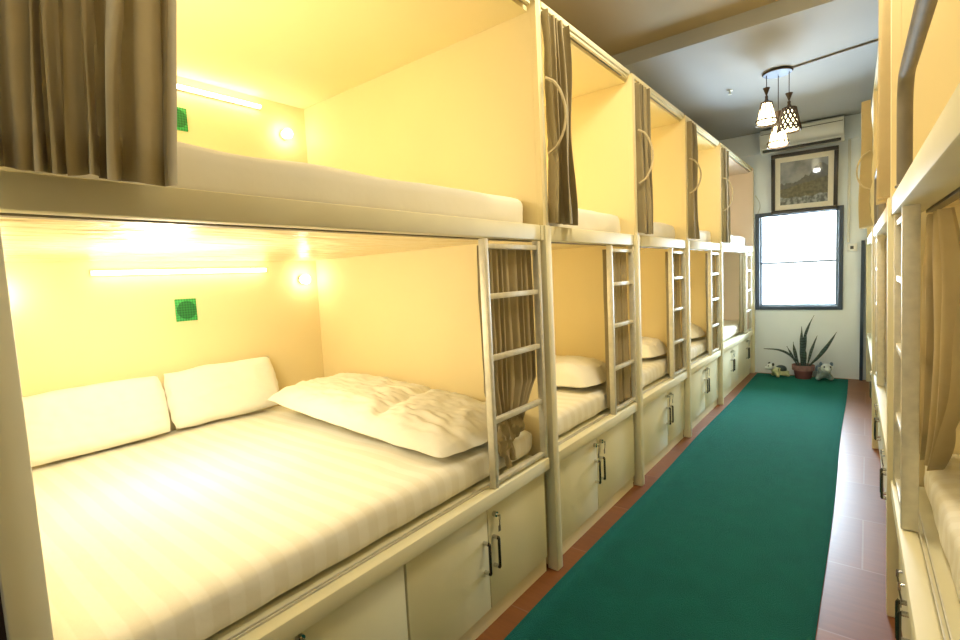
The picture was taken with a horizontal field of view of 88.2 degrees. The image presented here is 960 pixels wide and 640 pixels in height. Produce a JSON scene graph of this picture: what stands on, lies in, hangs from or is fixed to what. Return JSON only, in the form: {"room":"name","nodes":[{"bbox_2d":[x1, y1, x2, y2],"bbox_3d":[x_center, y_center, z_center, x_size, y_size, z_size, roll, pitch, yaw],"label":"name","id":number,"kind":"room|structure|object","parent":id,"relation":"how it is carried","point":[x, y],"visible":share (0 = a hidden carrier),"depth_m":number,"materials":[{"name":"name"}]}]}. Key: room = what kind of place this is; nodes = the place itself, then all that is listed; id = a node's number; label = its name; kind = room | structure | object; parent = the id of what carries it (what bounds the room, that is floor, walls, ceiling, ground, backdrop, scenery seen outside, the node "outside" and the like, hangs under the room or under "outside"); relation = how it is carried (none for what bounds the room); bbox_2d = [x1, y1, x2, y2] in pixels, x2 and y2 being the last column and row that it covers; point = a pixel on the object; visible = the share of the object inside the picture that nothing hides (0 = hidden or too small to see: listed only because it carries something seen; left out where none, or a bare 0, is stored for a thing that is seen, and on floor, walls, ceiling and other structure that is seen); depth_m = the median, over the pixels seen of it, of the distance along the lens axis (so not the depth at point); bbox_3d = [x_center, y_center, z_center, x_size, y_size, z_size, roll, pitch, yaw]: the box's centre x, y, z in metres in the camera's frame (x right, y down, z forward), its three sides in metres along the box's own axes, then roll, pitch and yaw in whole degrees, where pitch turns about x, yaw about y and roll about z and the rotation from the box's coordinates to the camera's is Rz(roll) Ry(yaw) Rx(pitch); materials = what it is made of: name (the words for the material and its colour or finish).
{"room":"dormitory","nodes":[
{"label":"dormitory","id":0,"kind":"room"},
{"bbox_2d":[518,0,779,59],"bbox_3d":[-0.002,-2.046,0.903,5.470,0.100,7.010,1,6,38],"label":"ceiling","id":1,"kind":"structure","parent":0,"point":[615,26],"depth_m":3.76,"materials":[{"name":"beige paint"}]},
{"bbox_2d":[476,372,895,639],"bbox_3d":[1.288,1.300,2.630,5.470,0.060,10.650,1,6,38],"label":"floor","id":2,"kind":"structure","parent":0,"point":[853,598],"depth_m":2.76,"materials":[{"name":"brown tile"}]},
{"bbox_2d":[0,0,562,639],"bbox_3d":[-1.055,-0.028,2.288,1.977,2.869,2.118,1,6,38],"label":"bunk bed","id":3,"kind":"object","parent":2,"relation":"on","point":[445,93],"visible":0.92,"depth_m":2.56,"materials":[{"name":"beige paint"}]},
{"bbox_2d":[0,0,176,186],"bbox_3d":[-0.832,-0.800,0.878,0.082,1.075,0.564,1,6,38],"label":"privacy curtain","id":4,"kind":"object","parent":3,"relation":"hanging from","point":[87,87],"visible":1,"depth_m":0.96,"materials":[{"name":"beige fabric"}]},
{"bbox_2d":[90,268,265,275],"bbox_3d":[-1.729,-0.291,2.950,0.034,0.028,0.960,1,6,38],"label":"tube light","id":5,"kind":"object","parent":3,"relation":"attached to","point":[213,270],"visible":1,"depth_m":2.87,"materials":[{"name":"white plastic"}]},
{"bbox_2d":[177,107,187,131],"bbox_3d":[-1.772,-1.179,2.893,0.016,0.132,0.116,1,6,38],"label":"wall vent","id":6,"kind":"object","parent":3,"relation":"attached to","point":[182,124],"visible":0.48,"depth_m":2.91,"materials":[{"name":"green plastic"}]},
{"bbox_2d":[174,298,197,321],"bbox_3d":[-1.748,-0.060,2.949,0.016,0.132,0.116,1,6,38],"label":"wall vent","id":7,"kind":"object","parent":3,"relation":"attached to","point":[185,309],"visible":1,"depth_m":2.94,"materials":[{"name":"green plastic"}]},
{"bbox_2d":[177,84,260,109],"bbox_3d":[-1.745,-1.365,2.906,0.034,0.028,0.960,1,6,38],"label":"tube light","id":8,"kind":"object","parent":3,"relation":"attached to","point":[179,87],"visible":0.57,"depth_m":3.05,"materials":[{"name":"white plastic"}]},
{"bbox_2d":[0,141,522,222],"bbox_3d":[-1.081,-0.452,2.283,1.840,0.188,1.935,1,6,38],"label":"mattress","id":9,"kind":"object","parent":3,"relation":"on","point":[198,168],"visible":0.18,"depth_m":1.54,"materials":[{"name":"white fabric"}]},
{"bbox_2d":[32,405,531,639],"bbox_3d":[-1.024,0.705,2.383,1.838,0.146,1.938,1,6,38],"label":"mattress","id":10,"kind":"object","parent":3,"relation":"on","point":[186,533],"visible":0.68,"depth_m":1.78,"materials":[{"name":"white fabric"}]},
{"bbox_2d":[23,375,169,466],"bbox_3d":[-1.961,0.494,2.514,0.204,0.326,0.672,1,6,40],"label":"pillow","id":11,"kind":"object","parent":10,"relation":"on","point":[66,423],"visible":0.93,"depth_m":2.46,"materials":[{"name":"white fabric"}]},
{"bbox_2d":[164,357,278,428],"bbox_3d":[-1.550,0.425,3.026,0.209,0.329,0.649,2,7,43],"label":"pillow","id":12,"kind":"object","parent":10,"relation":"on","point":[202,394],"visible":1,"depth_m":2.94,"materials":[{"name":"white fabric"}]},
{"bbox_2d":[267,373,487,457],"bbox_3d":[-0.537,0.458,2.776,1.539,0.195,0.644,1,6,40],"label":"pillow","id":13,"kind":"object","parent":10,"relation":"on","point":[438,423],"visible":0.96,"depth_m":2.49,"materials":[{"name":"white fabric"}]},
{"bbox_2d":[280,129,292,139],"bbox_3d":[-1.327,-1.280,3.407,0.081,0.064,0.063,1,6,38],"label":"wall lamp","id":14,"kind":"object","parent":3,"relation":"attached to","point":[285,134],"visible":1,"depth_m":3.39,"materials":[{"name":"white plastic"}]},
{"bbox_2d":[298,275,309,283],"bbox_3d":[-1.248,-0.290,3.531,0.081,0.064,0.063,1,6,38],"label":"wall lamp","id":15,"kind":"object","parent":3,"relation":"attached to","point":[303,279],"visible":1,"depth_m":3.51,"materials":[{"name":"white plastic"}]},
{"bbox_2d":[291,566,407,639],"bbox_3d":[-0.755,1.165,1.589,0.612,0.526,0.933,1,6,38],"label":"storage cabinet","id":16,"kind":"object","parent":3,"relation":"attached to","point":[379,612],"visible":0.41,"depth_m":1.65,"materials":[{"name":"beige laminate"}]},
{"bbox_2d":[403,473,546,639],"bbox_3d":[-0.168,1.072,2.339,0.612,0.526,0.973,1,6,38],"label":"storage cabinet","id":17,"kind":"object","parent":3,"relation":"attached to","point":[451,585],"visible":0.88,"depth_m":2.09,"materials":[{"name":"beige laminate"}]},
{"bbox_2d":[477,245,535,467],"bbox_3d":[0.159,0.168,2.347,0.058,1.030,0.440,1,6,38],"label":"privacy curtain","id":18,"kind":"object","parent":3,"relation":"hanging from","point":[512,318],"visible":0.8,"depth_m":2.33,"materials":[{"name":"beige fabric"}]},
{"bbox_2d":[478,238,547,488],"bbox_3d":[0.170,0.177,2.312,0.034,1.091,0.455,1,6,38],"label":"ladder","id":19,"kind":"object","parent":3,"relation":"on","point":[483,245],"visible":1,"depth_m":2.22,"materials":[{"name":"wood"}]},
{"bbox_2d":[540,1,644,553],"bbox_3d":[-0.028,-0.191,3.602,1.975,2.869,1.228,1,6,38],"label":"bunk bed","id":20,"kind":"object","parent":2,"relation":"on","point":[603,131],"visible":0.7,"depth_m":3.47,"materials":[{"name":"beige paint"}]},
{"bbox_2d":[541,8,577,224],"bbox_3d":[0.405,-1.000,2.531,0.133,1.020,0.287,-1,5,22],"label":"privacy curtain","id":21,"kind":"object","parent":20,"relation":"hanging from","point":[562,191],"visible":1,"depth_m":2.50,"materials":[{"name":"beige fabric"}]},
{"bbox_2d":[556,381,606,435],"bbox_3d":[-0.027,0.547,3.657,1.838,0.147,1.148,1,6,38],"label":"mattress","id":22,"kind":"object","parent":20,"relation":"on","point":[575,406],"visible":0.1,"depth_m":3.10,"materials":[{"name":"white fabric"}]},
{"bbox_2d":[555,355,605,387],"bbox_3d":[0.215,0.341,3.829,1.602,0.184,0.484,1,6,38],"label":"duvet","id":23,"kind":"object","parent":22,"relation":"on","point":[571,371],"visible":0.18,"depth_m":3.31,"materials":[{"name":"white fabric"}]},
{"bbox_2d":[549,208,619,232],"bbox_3d":[-0.085,-0.611,3.556,1.840,0.190,1.145,1,6,38],"label":"mattress","id":24,"kind":"object","parent":20,"relation":"on","point":[587,219],"visible":0.03,"depth_m":3.11,"materials":[{"name":"white fabric"}]},
{"bbox_2d":[559,414,634,541],"bbox_3d":[0.542,0.959,3.245,0.612,0.526,1.121,1,6,38],"label":"storage cabinet","id":25,"kind":"object","parent":20,"relation":"attached to","point":[590,476],"visible":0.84,"depth_m":3.00,"materials":[{"name":"beige laminate"}]},
{"bbox_2d":[602,249,630,407],"bbox_3d":[0.930,0.050,3.341,0.036,1.039,0.381,1,6,38],"label":"privacy curtain","id":26,"kind":"object","parent":20,"relation":"hanging from","point":[623,391],"visible":0.66,"depth_m":3.36,"materials":[{"name":"beige fabric"}]},
{"bbox_2d":[606,245,636,414],"bbox_3d":[0.954,0.052,3.314,0.034,1.091,0.395,1,6,38],"label":"ladder","id":27,"kind":"object","parent":20,"relation":"on","point":[613,368],"visible":1,"depth_m":3.24,"materials":[{"name":"cream painted steel"}]},
{"bbox_2d":[634,75,691,474],"bbox_3d":[0.728,-0.311,4.567,1.975,2.869,1.233,1,6,38],"label":"bunk bed","id":28,"kind":"object","parent":2,"relation":"on","point":[668,131],"visible":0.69,"depth_m":4.42,"materials":[{"name":"beige paint"}]},
{"bbox_2d":[635,81,653,233],"bbox_3d":[1.146,-1.118,3.489,0.136,1.019,0.259,-2,5,15],"label":"privacy curtain","id":29,"kind":"object","parent":28,"relation":"hanging from","point":[644,147],"visible":0.98,"depth_m":3.44,"materials":[{"name":"beige fabric"}]},
{"bbox_2d":[642,356,667,386],"bbox_3d":[0.729,0.428,4.623,1.838,0.146,1.153,1,6,38],"label":"mattress","id":30,"kind":"object","parent":28,"relation":"on","point":[653,368],"visible":0.09,"depth_m":4.11,"materials":[{"name":"white fabric"}]},
{"bbox_2d":[641,336,666,357],"bbox_3d":[0.976,0.217,4.799,1.601,0.190,0.484,1,6,38],"label":"duvet","id":31,"kind":"object","parent":30,"relation":"on","point":[651,347],"visible":0.1,"depth_m":4.27,"materials":[{"name":"white fabric"}]},
{"bbox_2d":[638,222,674,238],"bbox_3d":[0.672,-0.729,4.522,1.841,0.186,1.150,1,6,38],"label":"mattress","id":32,"kind":"object","parent":28,"relation":"on","point":[663,230],"visible":0.05,"depth_m":4.13,"materials":[{"name":"white fabric"}]},
{"bbox_2d":[643,380,684,465],"bbox_3d":[1.298,0.840,4.211,0.612,0.526,1.126,1,6,38],"label":"storage cabinet","id":33,"kind":"object","parent":28,"relation":"attached to","point":[664,416],"visible":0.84,"depth_m":4.01,"materials":[{"name":"beige laminate"}]},
{"bbox_2d":[665,252,680,374],"bbox_3d":[1.685,-0.070,4.306,0.034,1.038,0.379,1,6,37],"label":"privacy curtain","id":34,"kind":"object","parent":28,"relation":"hanging from","point":[676,267],"visible":0.59,"depth_m":4.32,"materials":[{"name":"beige fabric"}]},
{"bbox_2d":[668,248,686,378],"bbox_3d":[1.712,-0.068,4.282,0.034,1.091,0.395,1,6,38],"label":"ladder","id":35,"kind":"object","parent":28,"relation":"on","point":[671,252],"visible":1,"depth_m":4.20,"materials":[{"name":"wood"}]},
{"bbox_2d":[504,373,847,639],"bbox_3d":[1.591,1.204,3.153,1.086,0.010,9.060,1,6,38],"label":"carpet runner","id":36,"kind":"object","parent":2,"relation":"on","point":[731,541],"visible":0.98,"depth_m":2.79,"materials":[{"name":"green carpet"}]},
{"bbox_2d":[765,362,789,376],"bbox_3d":[4.021,0.666,6.700,0.324,0.196,0.155,-3,5,0],"label":"animal figurine","id":37,"kind":"object","parent":36,"relation":"on","point":[779,370],"visible":1,"depth_m":6.65,"materials":[{"name":"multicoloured ceramic"}]},
{"bbox_2d":[764,316,836,378],"bbox_3d":[4.237,0.354,6.578,0.814,0.838,0.258,1,6,38],"label":"potted snake plant","id":38,"kind":"object","parent":36,"relation":"on","point":[802,370],"visible":1,"depth_m":6.53,"materials":[{"name":"green plant"}]},
{"bbox_2d":[812,362,833,380],"bbox_3d":[4.415,0.644,6.355,0.200,0.253,0.419,-1,5,24],"label":"animal figurine","id":39,"kind":"object","parent":36,"relation":"on","point":[822,370],"visible":1,"depth_m":6.29,"materials":[{"name":"grey ceramic"}]},
{"bbox_2d":[687,117,723,428],"bbox_3d":[1.504,-0.434,5.559,1.975,2.869,1.293,1,6,38],"label":"bunk bed","id":40,"kind":"object","parent":2,"relation":"on","point":[709,154],"visible":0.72,"depth_m":5.42,"materials":[{"name":"beige paint"}]},
{"bbox_2d":[687,121,701,238],"bbox_3d":[1.904,-1.238,4.443,0.124,1.018,0.234,-1,5,15],"label":"privacy curtain","id":41,"kind":"object","parent":40,"relation":"hanging from","point":[692,144],"visible":0.99,"depth_m":4.40,"materials":[{"name":"beige fabric"}]},
{"bbox_2d":[691,337,705,359],"bbox_3d":[1.505,0.304,5.614,1.840,0.147,1.213,1,6,38],"label":"mattress","id":42,"kind":"object","parent":40,"relation":"on","point":[698,345],"visible":0.02,"depth_m":5.15,"materials":[{"name":"white fabric"}]},
{"bbox_2d":[691,323,704,338],"bbox_3d":[1.761,0.097,5.805,1.605,0.181,0.482,1,6,38],"label":"duvet","id":43,"kind":"object","parent":42,"relation":"on","point":[696,331],"visible":0.08,"depth_m":5.28,"materials":[{"name":"white fabric"}]},
{"bbox_2d":[688,230,710,241],"bbox_3d":[1.448,-0.851,5.514,1.840,0.184,1.210,1,6,38],"label":"mattress","id":44,"kind":"object","parent":40,"relation":"on","point":[705,236],"visible":0.04,"depth_m":5.19,"materials":[{"name":"white fabric"}]},
{"bbox_2d":[691,358,717,420],"bbox_3d":[2.074,0.717,5.203,0.612,0.526,1.186,1,6,38],"label":"storage cabinet","id":45,"kind":"object","parent":40,"relation":"attached to","point":[704,382],"visible":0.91,"depth_m":5.01,"materials":[{"name":"beige laminate"}]},
{"bbox_2d":[705,253,715,350],"bbox_3d":[2.483,-0.197,5.327,0.030,1.037,0.384,1,6,38],"label":"privacy curtain","id":46,"kind":"object","parent":40,"relation":"hanging from","point":[706,254],"visible":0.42,"depth_m":5.35,"materials":[{"name":"beige fabric"}]},
{"bbox_2d":[708,250,720,354],"bbox_3d":[2.507,-0.194,5.298,0.034,1.091,0.395,1,6,38],"label":"ladder","id":47,"kind":"object","parent":40,"relation":"on","point":[710,253],"visible":1,"depth_m":5.20,"materials":[{"name":"wood"}]},
{"bbox_2d":[721,143,754,397],"bbox_3d":[2.502,-0.592,6.834,1.975,2.869,1.958,1,6,38],"label":"bunk bed","id":48,"kind":"object","parent":2,"relation":"on","point":[741,179],"visible":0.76,"depth_m":6.98,"materials":[{"name":"beige paint"}]},
{"bbox_2d":[721,147,732,242],"bbox_3d":[2.727,-1.368,5.504,0.125,1.021,0.338,-1,5,21],"label":"privacy curtain","id":49,"kind":"object","parent":48,"relation":"hanging from","point":[725,196],"visible":0.98,"depth_m":5.44,"materials":[{"name":"beige fabric"}]},
{"bbox_2d":[724,345,737,391],"bbox_3d":[2.801,0.601,6.132,0.612,0.526,0.968,1,6,38],"label":"storage cabinet","id":50,"kind":"object","parent":48,"relation":"attached to","point":[731,356],"visible":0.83,"depth_m":5.98,"materials":[{"name":"beige laminate"}]},
{"bbox_2d":[723,320,738,340],"bbox_3d":[2.502,0.146,6.888,1.838,0.147,1.873,1,6,38],"label":"mattress","id":51,"kind":"object","parent":48,"relation":"on","point":[730,328],"visible":0.1,"depth_m":6.41,"materials":[{"name":"white fabric"}]},
{"bbox_2d":[722,235,744,245],"bbox_3d":[2.445,-1.010,6.787,1.841,0.188,1.870,1,6,38],"label":"mattress","id":52,"kind":"object","parent":48,"relation":"on","point":[735,240],"visible":0.02,"depth_m":6.50,"materials":[{"name":"white fabric"}]},
{"bbox_2d":[739,254,743,331],"bbox_3d":[3.567,-0.367,6.712,0.032,1.041,0.470,1,6,38],"label":"privacy curtain","id":53,"kind":"object","parent":48,"relation":"hanging from","point":[741,256],"visible":0.58,"depth_m":6.59,"materials":[{"name":"beige fabric"}]},
{"bbox_2d":[738,336,750,378],"bbox_3d":[3.369,0.511,6.858,0.612,0.526,0.875,1,6,38],"label":"storage cabinet","id":54,"kind":"object","parent":48,"relation":"attached to","point":[744,348],"visible":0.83,"depth_m":6.66,"materials":[{"name":"beige laminate"}]},
{"bbox_2d":[744,252,751,333],"bbox_3d":[3.672,-0.378,6.786,0.034,1.091,0.395,1,6,38],"label":"ladder","id":55,"kind":"object","parent":48,"relation":"on","point":[746,290],"visible":1,"depth_m":6.72,"materials":[{"name":"wood"}]},
{"bbox_2d":[866,98,872,381],"bbox_3d":[4.787,-0.520,4.506,1.975,2.869,2.798,0,6,37],"label":"bunk bed","id":56,"kind":"object","parent":2,"relation":"on","point":[869,230],"visible":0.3,"depth_m":6.16,"materials":[{"name":"beige paint"}]},
{"bbox_2d":[856,100,872,228],"bbox_3d":[3.187,-1.260,4.107,0.113,1.000,0.387,0,6,37],"label":"privacy curtain","id":57,"kind":"object","parent":56,"relation":"hanging from","point":[865,179],"visible":1,"depth_m":3.98,"materials":[{"name":"beige fabric"}]},
{"bbox_2d":[870,371,871,398],"bbox_3d":[3.819,0.698,4.358,0.613,0.526,1.138,0,6,37],"label":"storage cabinet","id":58,"kind":"object","parent":56,"relation":"attached to","point":[870,371],"visible":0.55,"depth_m":4.53,"materials":[{"name":"beige laminate"}]},
{"bbox_2d":[872,52,886,459],"bbox_3d":[3.224,-0.266,2.444,1.975,2.869,2.398,0,6,37],"label":"bunk bed","id":59,"kind":"object","parent":2,"relation":"on","point":[879,393],"visible":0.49,"depth_m":3.85,"materials":[{"name":"beige paint"}]},
{"bbox_2d":[874,404,884,490],"bbox_3d":[3.067,0.820,3.365,0.612,0.526,1.148,0,6,37],"label":"storage cabinet","id":60,"kind":"object","parent":59,"relation":"attached to","point":[878,437],"visible":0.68,"depth_m":3.49,"materials":[{"name":"beige laminate"}]},
{"bbox_2d":[873,168,885,226],"bbox_3d":[2.824,-0.878,3.499,0.054,0.388,0.773,0,6,37],"label":"guard rail","id":61,"kind":"object","parent":59,"relation":"attached to","point":[878,209],"visible":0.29,"depth_m":3.73,"materials":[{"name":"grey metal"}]},
{"bbox_2d":[875,234,884,385],"bbox_3d":[3.011,-0.085,3.732,0.047,1.091,0.440,0,5,37],"label":"ladder","id":62,"kind":"object","parent":59,"relation":"on","point":[880,239],"visible":1,"depth_m":3.57,"materials":[{"name":"wood"}]},
{"bbox_2d":[880,450,885,500],"bbox_3d":[2.376,0.932,2.454,0.612,0.526,1.138,0,6,37],"label":"storage cabinet","id":63,"kind":"object","parent":59,"relation":"attached to","point":[882,469],"visible":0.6,"depth_m":2.63,"materials":[{"name":"beige laminate"}]},
{"bbox_2d":[876,0,890,204],"bbox_3d":[1.782,-1.026,2.178,0.068,1.002,0.346,0,5,37],"label":"privacy curtain","id":64,"kind":"object","parent":59,"relation":"hanging from","point":[884,6],"visible":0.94,"depth_m":2.07,"materials":[{"name":"beige fabric"}]},
{"bbox_2d":[885,238,886,383],"bbox_3d":[3.001,-0.079,3.642,0.040,1.038,0.505,1,6,37],"label":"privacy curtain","id":65,"kind":"object","parent":59,"relation":"hanging from","point":[886,238],"visible":0.43,"depth_m":3.60,"materials":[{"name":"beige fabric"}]},
{"bbox_2d":[886,0,959,639],"bbox_3d":[1.720,-0.023,0.458,1.975,2.869,2.603,0,6,37],"label":"bunk bed","id":66,"kind":"object","parent":2,"relation":"on","point":[932,180],"visible":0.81,"depth_m":1.85,"materials":[{"name":"beige paint"}]},
{"bbox_2d":[895,553,912,639],"bbox_3d":[1.606,1.057,1.438,0.613,0.526,1.210,0,6,37],"label":"storage cabinet","id":67,"kind":"object","parent":66,"relation":"attached to","point":[902,621],"visible":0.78,"depth_m":1.65,"materials":[{"name":"beige laminate"}]},
{"bbox_2d":[893,204,920,531],"bbox_3d":[1.556,0.150,1.812,0.047,1.091,0.440,0,5,37],"label":"ladder","id":68,"kind":"object","parent":66,"relation":"on","point":[907,225],"visible":1,"depth_m":1.65,"materials":[{"name":"cream painted wood"}]},
{"bbox_2d":[894,0,937,187],"bbox_3d":[1.005,-0.584,1.099,0.055,0.388,1.623,0,6,37],"label":"guard rail","id":69,"kind":"object","parent":66,"relation":"attached to","point":[923,11],"visible":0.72,"depth_m":1.66,"materials":[{"name":"grey metal"}]},
{"bbox_2d":[919,207,959,470],"bbox_3d":[1.521,0.095,1.639,0.077,0.901,0.605,1,6,38],"label":"privacy curtain","id":70,"kind":"object","parent":66,"relation":"hanging from","point":[939,406],"visible":0.99,"depth_m":1.52,"materials":[{"name":"beige fabric"}]},
{"bbox_2d":[924,454,959,600],"bbox_3d":[1.761,0.706,0.464,1.829,0.170,2.480,0,6,37],"label":"mattress","id":71,"kind":"object","parent":66,"relation":"on","point":[942,487],"visible":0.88,"depth_m":1.57,"materials":[{"name":"white fabric"}]},
{"bbox_2d":[599,0,877,141],"bbox_3d":[3.267,-2.504,5.081,5.470,0.220,3.640,1,6,38],"label":"ceiling","id":72,"kind":"structure","parent":0,"point":[694,70],"depth_m":4.43,"materials":[{"name":"grey paint"}]},
{"bbox_2d":[755,66,801,148],"bbox_3d":[2.822,-1.995,4.685,0.378,0.677,0.289,1,6,38],"label":"pendant lamp","id":73,"kind":"object","parent":72,"relation":"hanging from","point":[787,119],"visible":1,"depth_m":4.66,"materials":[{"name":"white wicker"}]},
{"bbox_2d":[793,39,877,67],"bbox_3d":[3.404,-2.293,3.910,0.024,0.016,1.655,-7,6,-39],"label":"conduit","id":74,"kind":"object","parent":72,"relation":"attached to","point":[877,39],"visible":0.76,"depth_m":4.28,"materials":[{"name":"plastic"}]},
{"bbox_2d":[734,137,872,379],"bbox_3d":[4.447,-0.906,6.628,5.470,3.340,0.120,1,6,38],"label":"wall","id":75,"kind":"structure","parent":0,"point":[776,329],"depth_m":6.54,"materials":[{"name":"white paint"}]},
{"bbox_2d":[710,113,860,158],"bbox_3d":[4.323,-2.420,6.436,5.470,0.278,0.033,1,6,38],"label":"trim","id":76,"kind":"structure","parent":75,"relation":"attached to","point":[747,145],"depth_m":6.84,"materials":[{"name":"white paint"}]},
{"bbox_2d":[755,205,843,309],"bbox_3d":[4.309,-0.811,6.715,0.998,1.340,0.130,1,6,38],"label":"window","id":77,"kind":"structure","parent":75,"relation":"in","point":[838,305],"depth_m":6.67,"materials":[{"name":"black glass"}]},
{"bbox_2d":[760,115,844,154],"bbox_3d":[4.145,-2.385,6.403,0.910,0.289,0.240,1,6,38],"label":"air conditioner","id":78,"kind":"object","parent":75,"relation":"attached to","point":[828,130],"visible":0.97,"depth_m":6.27,"materials":[{"name":"white plastic"}]},
{"bbox_2d":[771,145,838,214],"bbox_3d":[4.238,-1.813,6.487,0.745,0.792,0.100,1,6,38],"label":"framed picture","id":79,"kind":"object","parent":75,"relation":"attached to","point":[799,180],"visible":1,"depth_m":6.48},
{"bbox_2d":[780,156,827,205],"bbox_3d":[4.239,-1.813,6.488,0.526,0.555,0.001,2,12,38],"label":"print","id":80,"kind":"object","parent":79,"relation":"attached to","point":[801,181],"depth_m":6.48},
{"bbox_2d":[847,139,850,241],"bbox_3d":[4.671,-1.630,6.271,0.030,1.280,0.021,1,6,38],"label":"cable conduit","id":81,"kind":"object","parent":75,"relation":"attached to","point":[849,140],"visible":1,"depth_m":6.26,"materials":[{"name":"white plastic"}]},
{"bbox_2d":[847,243,856,251],"bbox_3d":[4.737,-0.922,6.300,0.100,0.100,0.033,1,6,38],"label":"wall switch","id":82,"kind":"object","parent":75,"relation":"attached to","point":[850,247],"visible":1,"depth_m":6.29,"materials":[{"name":"white plastic"}]},
{"bbox_2d":[859,240,864,380],"bbox_3d":[4.850,-0.114,6.288,0.035,1.779,0.068,1,6,38],"label":"trim","id":83,"kind":"structure","parent":75,"relation":"attached to","point":[862,241],"depth_m":6.26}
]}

